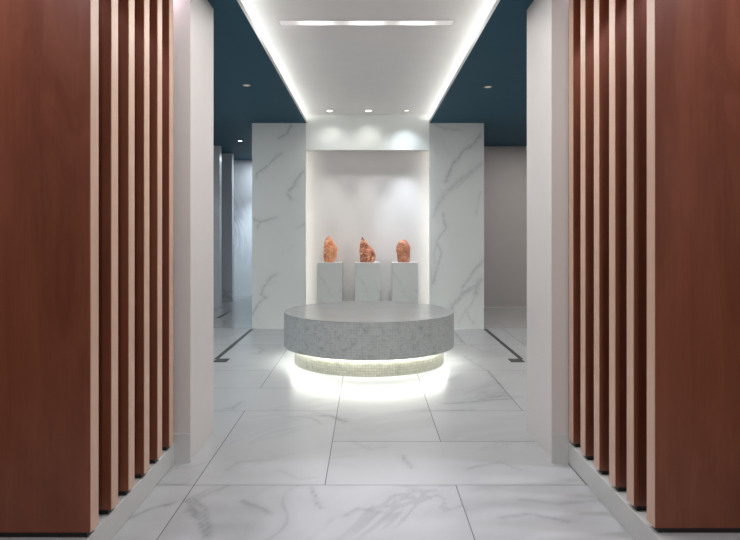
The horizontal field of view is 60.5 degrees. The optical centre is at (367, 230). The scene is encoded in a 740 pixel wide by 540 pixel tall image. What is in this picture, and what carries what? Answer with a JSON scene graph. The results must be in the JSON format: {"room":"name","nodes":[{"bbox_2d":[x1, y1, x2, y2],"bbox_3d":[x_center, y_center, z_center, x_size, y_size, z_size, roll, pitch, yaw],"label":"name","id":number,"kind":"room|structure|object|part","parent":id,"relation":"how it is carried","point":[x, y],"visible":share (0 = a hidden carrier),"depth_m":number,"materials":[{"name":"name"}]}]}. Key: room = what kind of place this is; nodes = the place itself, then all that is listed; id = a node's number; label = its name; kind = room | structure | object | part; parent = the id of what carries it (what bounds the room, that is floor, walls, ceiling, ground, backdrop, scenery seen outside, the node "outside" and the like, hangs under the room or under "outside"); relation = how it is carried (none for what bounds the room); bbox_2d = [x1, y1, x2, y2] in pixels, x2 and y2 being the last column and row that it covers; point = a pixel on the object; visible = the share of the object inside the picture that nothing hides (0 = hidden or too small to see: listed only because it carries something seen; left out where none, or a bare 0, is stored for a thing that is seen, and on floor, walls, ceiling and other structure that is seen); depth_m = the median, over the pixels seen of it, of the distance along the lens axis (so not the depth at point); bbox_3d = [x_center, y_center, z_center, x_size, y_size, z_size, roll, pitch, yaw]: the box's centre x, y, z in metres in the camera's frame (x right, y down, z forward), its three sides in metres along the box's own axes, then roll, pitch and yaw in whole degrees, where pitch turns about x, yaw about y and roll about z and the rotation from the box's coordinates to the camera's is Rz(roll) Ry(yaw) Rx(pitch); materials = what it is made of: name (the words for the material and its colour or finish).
{"room":"spa lobby","nodes":[
{"label":"spa lobby","id":0,"kind":"room"},
{"bbox_2d":[173,0,212,462],"bbox_3d":[-1.320,-0.059,3.433,0.860,2.449,0.477,0,0,0],"label":"pillar","id":1,"kind":"structure","parent":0,"point":[192,19],"depth_m":3.27,"materials":[{"name":"white paint"}]},
{"bbox_2d":[173,434,189,462],"bbox_3d":[-1.295,1.092,3.190,0.810,0.146,0.008,0,0,0],"label":"baseboard","id":2,"kind":"structure","parent":1,"relation":"attached to","point":[182,441],"depth_m":3.19,"materials":[{"name":"stone"}]},
{"bbox_2d":[213,146,221,307],"bbox_3d":[-2.813,-0.059,9.623,1.174,2.449,0.130,0,0,0],"label":"wall","id":3,"kind":"structure","parent":0,"point":[217,150],"depth_m":9.56,"materials":[{"name":"stone"}]},
{"bbox_2d":[222,153,233,300],"bbox_3d":[-2.821,-0.059,10.578,1.158,2.449,0.140,0,0,0],"label":"wall","id":4,"kind":"structure","parent":0,"point":[227,158],"depth_m":10.51,"materials":[{"name":"stone"}]},
{"bbox_2d":[234,160,251,294],"bbox_3d":[-1.008,-0.059,11.560,4.785,2.449,0.120,0,0,0],"label":"wall","id":5,"kind":"structure","parent":0,"point":[242,169],"depth_m":11.50,"materials":[{"name":"stone"}]},
{"bbox_2d":[252,115,483,328],"bbox_3d":[0.006,-0.119,7.579,2.758,2.569,0.060,0,0,0],"label":"wall","id":6,"kind":"structure","parent":0,"point":[456,150],"depth_m":7.55,"materials":[{"name":"stone"}]},
{"bbox_2d":[306,150,428,304],"bbox_3d":[0.001,0.086,7.689,1.874,2.159,0.219,0,0,0],"label":"wall niche","id":7,"kind":"object","parent":6,"relation":"in","point":[381,197],"visible":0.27,"depth_m":7.75,"materials":[{"name":"paint"}]},
{"bbox_2d":[208,0,533,159],"bbox_3d":[-0.100,-1.354,4.510,6.600,0.140,14.220,0,0,0],"label":"ceiling","id":8,"kind":"structure","parent":0,"point":[344,70],"depth_m":5.14,"materials":[{"name":"paint"}]},
{"bbox_2d":[237,0,306,122],"bbox_3d":[-0.726,-1.301,5.404,0.004,0.036,4.289,0,0,0],"label":"led strip light","id":9,"kind":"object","parent":8,"relation":"attached to","point":[240,3],"depth_m":4.55,"materials":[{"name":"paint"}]},
{"bbox_2d":[278,20,454,25],"bbox_3d":[-0.007,-1.382,4.215,1.160,0.004,0.100,0,0,0],"label":"recessed light","id":10,"kind":"object","parent":8,"relation":"in","point":[281,22],"visible":1,"depth_m":4.21,"materials":[{"name":"white paint"}]},
{"bbox_2d":[279,21,453,24],"bbox_3d":[-0.007,-1.382,4.215,1.148,0.003,0.088,0,0,0],"label":"diffuser","id":11,"kind":"object","parent":10,"relation":"attached to","point":[280,22],"depth_m":4.20,"materials":[{"name":"white plastic"}]},
{"bbox_2d":[429,0,499,122],"bbox_3d":[0.737,-1.301,5.404,0.004,0.036,4.289,0,0,0],"label":"trim","id":12,"kind":"structure","parent":8,"relation":"attached to","point":[493,8],"depth_m":4.58,"materials":[{"name":"paint"}]},
{"bbox_2d":[111,295,634,539],"bbox_3d":[-0.100,1.205,4.566,6.600,0.080,14.108,0,0,0],"label":"floor","id":13,"kind":"structure","parent":0,"point":[447,451],"depth_m":3.22,"materials":[{"name":"tile"}]},
{"bbox_2d":[0,443,174,539],"bbox_3d":[-1.333,1.114,0.294,0.734,0.102,5.784,0,0,0],"label":"trim","id":14,"kind":"structure","parent":13,"relation":"on","point":[109,524],"depth_m":2.57,"materials":[{"name":"stone"}]},
{"bbox_2d":[0,0,98,536],"bbox_3d":[-1.238,-0.110,2.227,0.563,2.346,0.064,0,0,0],"label":"timber fin","id":15,"kind":"object","parent":14,"relation":"on","point":[49,49],"visible":1,"depth_m":2.19,"materials":[{"name":"brown wood"}]},
{"bbox_2d":[99,0,117,513],"bbox_3d":[-1.238,-0.110,2.404,0.563,2.346,0.064,0,0,0],"label":"timber fin","id":16,"kind":"object","parent":14,"relation":"on","point":[108,9],"visible":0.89,"depth_m":2.37,"materials":[{"name":"brown wood"}]},
{"bbox_2d":[118,0,134,494],"bbox_3d":[-1.238,-0.110,2.576,0.563,2.346,0.064,0,0,0],"label":"timber fin","id":17,"kind":"object","parent":14,"relation":"on","point":[126,8],"visible":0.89,"depth_m":2.54,"materials":[{"name":"brown wood"}]},
{"bbox_2d":[135,0,148,477],"bbox_3d":[-1.238,-0.110,2.753,0.563,2.346,0.064,0,0,0],"label":"timber fin","id":18,"kind":"object","parent":14,"relation":"on","point":[141,6],"visible":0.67,"depth_m":2.72,"materials":[{"name":"brown wood"}]},
{"bbox_2d":[149,0,161,462],"bbox_3d":[-1.238,-0.110,2.926,0.563,2.346,0.064,0,0,0],"label":"timber fin","id":19,"kind":"object","parent":14,"relation":"on","point":[155,6],"visible":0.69,"depth_m":2.89,"materials":[{"name":"brown wood"}]},
{"bbox_2d":[162,0,172,449],"bbox_3d":[-1.238,-0.110,3.098,0.563,2.346,0.064,0,0,0],"label":"timber fin","id":20,"kind":"object","parent":14,"relation":"on","point":[167,5],"visible":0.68,"depth_m":3.07,"materials":[{"name":"brown wood"}]},
{"bbox_2d":[213,329,252,361],"bbox_3d":[-1.323,1.163,6.593,0.138,0.004,1.907,0,0,0],"label":"floor track","id":21,"kind":"object","parent":13,"relation":"on","point":[217,359],"visible":0.93,"depth_m":6.22,"materials":[{"name":"metal"}]},
{"bbox_2d":[317,262,342,302],"bbox_3d":[-0.443,0.767,7.550,0.291,0.795,0.240,0,0,0],"label":"plinth","id":22,"kind":"object","parent":13,"relation":"on","point":[329,274],"visible":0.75,"depth_m":7.43,"materials":[{"name":"stone"}]},
{"bbox_2d":[323,236,337,261],"bbox_3d":[-0.443,0.215,7.552,0.167,0.310,0.139,0,0,-27],"label":"crystal","id":23,"kind":"object","parent":22,"relation":"on","point":[330,249],"visible":0.99,"depth_m":7.51},
{"bbox_2d":[355,262,379,300],"bbox_3d":[0.000,0.767,7.550,0.292,0.795,0.240,0,0,0],"label":"plinth","id":24,"kind":"object","parent":13,"relation":"on","point":[367,274],"visible":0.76,"depth_m":7.43,"materials":[{"name":"stone"}]},
{"bbox_2d":[359,237,375,261],"bbox_3d":[-0.001,0.222,7.547,0.198,0.296,0.158,0,0,0],"label":"crystal","id":25,"kind":"object","parent":24,"relation":"on","point":[367,254],"visible":1,"depth_m":7.50},
{"bbox_2d":[284,301,453,376],"bbox_3d":[0.014,0.941,5.736,1.522,0.449,1.522,0,0,0],"label":"bench","id":26,"kind":"object","parent":13,"relation":"on","point":[346,338],"visible":1,"depth_m":5.14,"materials":[{"name":"grey stone"}]},
{"bbox_3d":[0.014,0.719,5.736,1.520,0.006,1.520,0,0,0],"label":"seat","id":27,"kind":"part","parent":26,"relation":"part of","materials":[{"name":"stone"}]},
{"bbox_2d":[392,262,417,302],"bbox_3d":[0.441,0.767,7.550,0.300,0.795,0.240,0,0,0],"label":"plinth","id":28,"kind":"object","parent":13,"relation":"on","point":[404,274],"visible":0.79,"depth_m":7.43,"materials":[{"name":"stone"}]},
{"bbox_2d":[396,239,410,261],"bbox_3d":[0.426,0.235,7.552,0.173,0.270,0.153,0,0,0],"label":"crystal","id":29,"kind":"object","parent":28,"relation":"on","point":[403,248],"visible":1,"depth_m":7.50},
{"bbox_2d":[484,329,524,361],"bbox_3d":[1.346,1.163,6.593,0.138,0.004,1.907,0,0,0],"label":"floor track","id":30,"kind":"object","parent":13,"relation":"on","point":[519,359],"visible":1,"depth_m":6.17,"materials":[{"name":"metal"}]},
{"bbox_2d":[569,443,739,539],"bbox_3d":[1.379,1.114,0.294,0.742,0.102,5.784,0,0,0],"label":"trim","id":31,"kind":"structure","parent":13,"relation":"on","point":[635,522],"depth_m":2.52,"materials":[{"name":"stone"}]},
{"bbox_2d":[569,0,580,446],"bbox_3d":[1.288,-0.110,3.145,0.563,2.346,0.064,0,0,0],"label":"timber fin","id":32,"kind":"object","parent":31,"relation":"on","point":[574,5],"visible":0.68,"depth_m":3.11,"materials":[{"name":"brown wood"}]},
{"bbox_2d":[581,0,593,459],"bbox_3d":[1.288,-0.110,2.971,0.563,2.346,0.064,0,0,0],"label":"timber fin","id":33,"kind":"object","parent":31,"relation":"on","point":[587,6],"visible":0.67,"depth_m":2.94,"materials":[{"name":"brown wood"}]},
{"bbox_2d":[594,0,608,474],"bbox_3d":[1.288,-0.110,2.794,0.563,2.346,0.064,0,0,0],"label":"timber fin","id":34,"kind":"object","parent":31,"relation":"on","point":[601,7],"visible":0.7,"depth_m":2.76,"materials":[{"name":"brown wood"}]},
{"bbox_2d":[609,0,626,490],"bbox_3d":[1.288,-0.110,2.616,0.563,2.346,0.064,0,0,0],"label":"timber fin","id":35,"kind":"object","parent":31,"relation":"on","point":[617,8],"visible":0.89,"depth_m":2.58,"materials":[{"name":"brown wood"}]},
{"bbox_2d":[627,0,646,510],"bbox_3d":[1.288,-0.110,2.437,0.563,2.346,0.064,0,0,0],"label":"timber fin","id":36,"kind":"object","parent":31,"relation":"on","point":[636,9],"visible":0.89,"depth_m":2.40,"materials":[{"name":"brown wood"}]},
{"bbox_2d":[647,0,739,532],"bbox_3d":[1.288,-0.110,2.260,0.563,2.346,0.064,0,0,0],"label":"timber fin","id":37,"kind":"object","parent":31,"relation":"on","point":[693,46],"visible":1,"depth_m":2.23,"materials":[{"name":"brown wood"}]},
{"bbox_2d":[484,146,526,306],"bbox_3d":[2.243,-0.059,9.682,1.915,2.449,0.100,0,0,0],"label":"wall","id":38,"kind":"structure","parent":0,"point":[505,167],"depth_m":9.63,"materials":[{"name":"beige paint"}]},
{"bbox_2d":[484,307,526,307],"bbox_3d":[2.397,1.157,9.626,1.605,0.016,0.012,0,0,0],"label":"baseboard","id":39,"kind":"structure","parent":38,"relation":"attached to","point":[484,307],"depth_m":9.62,"materials":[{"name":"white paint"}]},
{"bbox_2d":[527,0,568,462],"bbox_3d":[1.363,-0.059,3.442,0.874,2.449,0.496,0,0,0],"label":"pillar","id":40,"kind":"structure","parent":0,"point":[547,20],"depth_m":3.25,"materials":[{"name":"white paint"}]},
{"bbox_2d":[552,434,571,462],"bbox_3d":[1.338,1.092,3.190,0.824,0.146,0.008,0,0,0],"label":"baseboard","id":41,"kind":"structure","parent":40,"relation":"attached to","point":[560,442],"depth_m":3.19,"materials":[{"name":"stone"}]}
]}

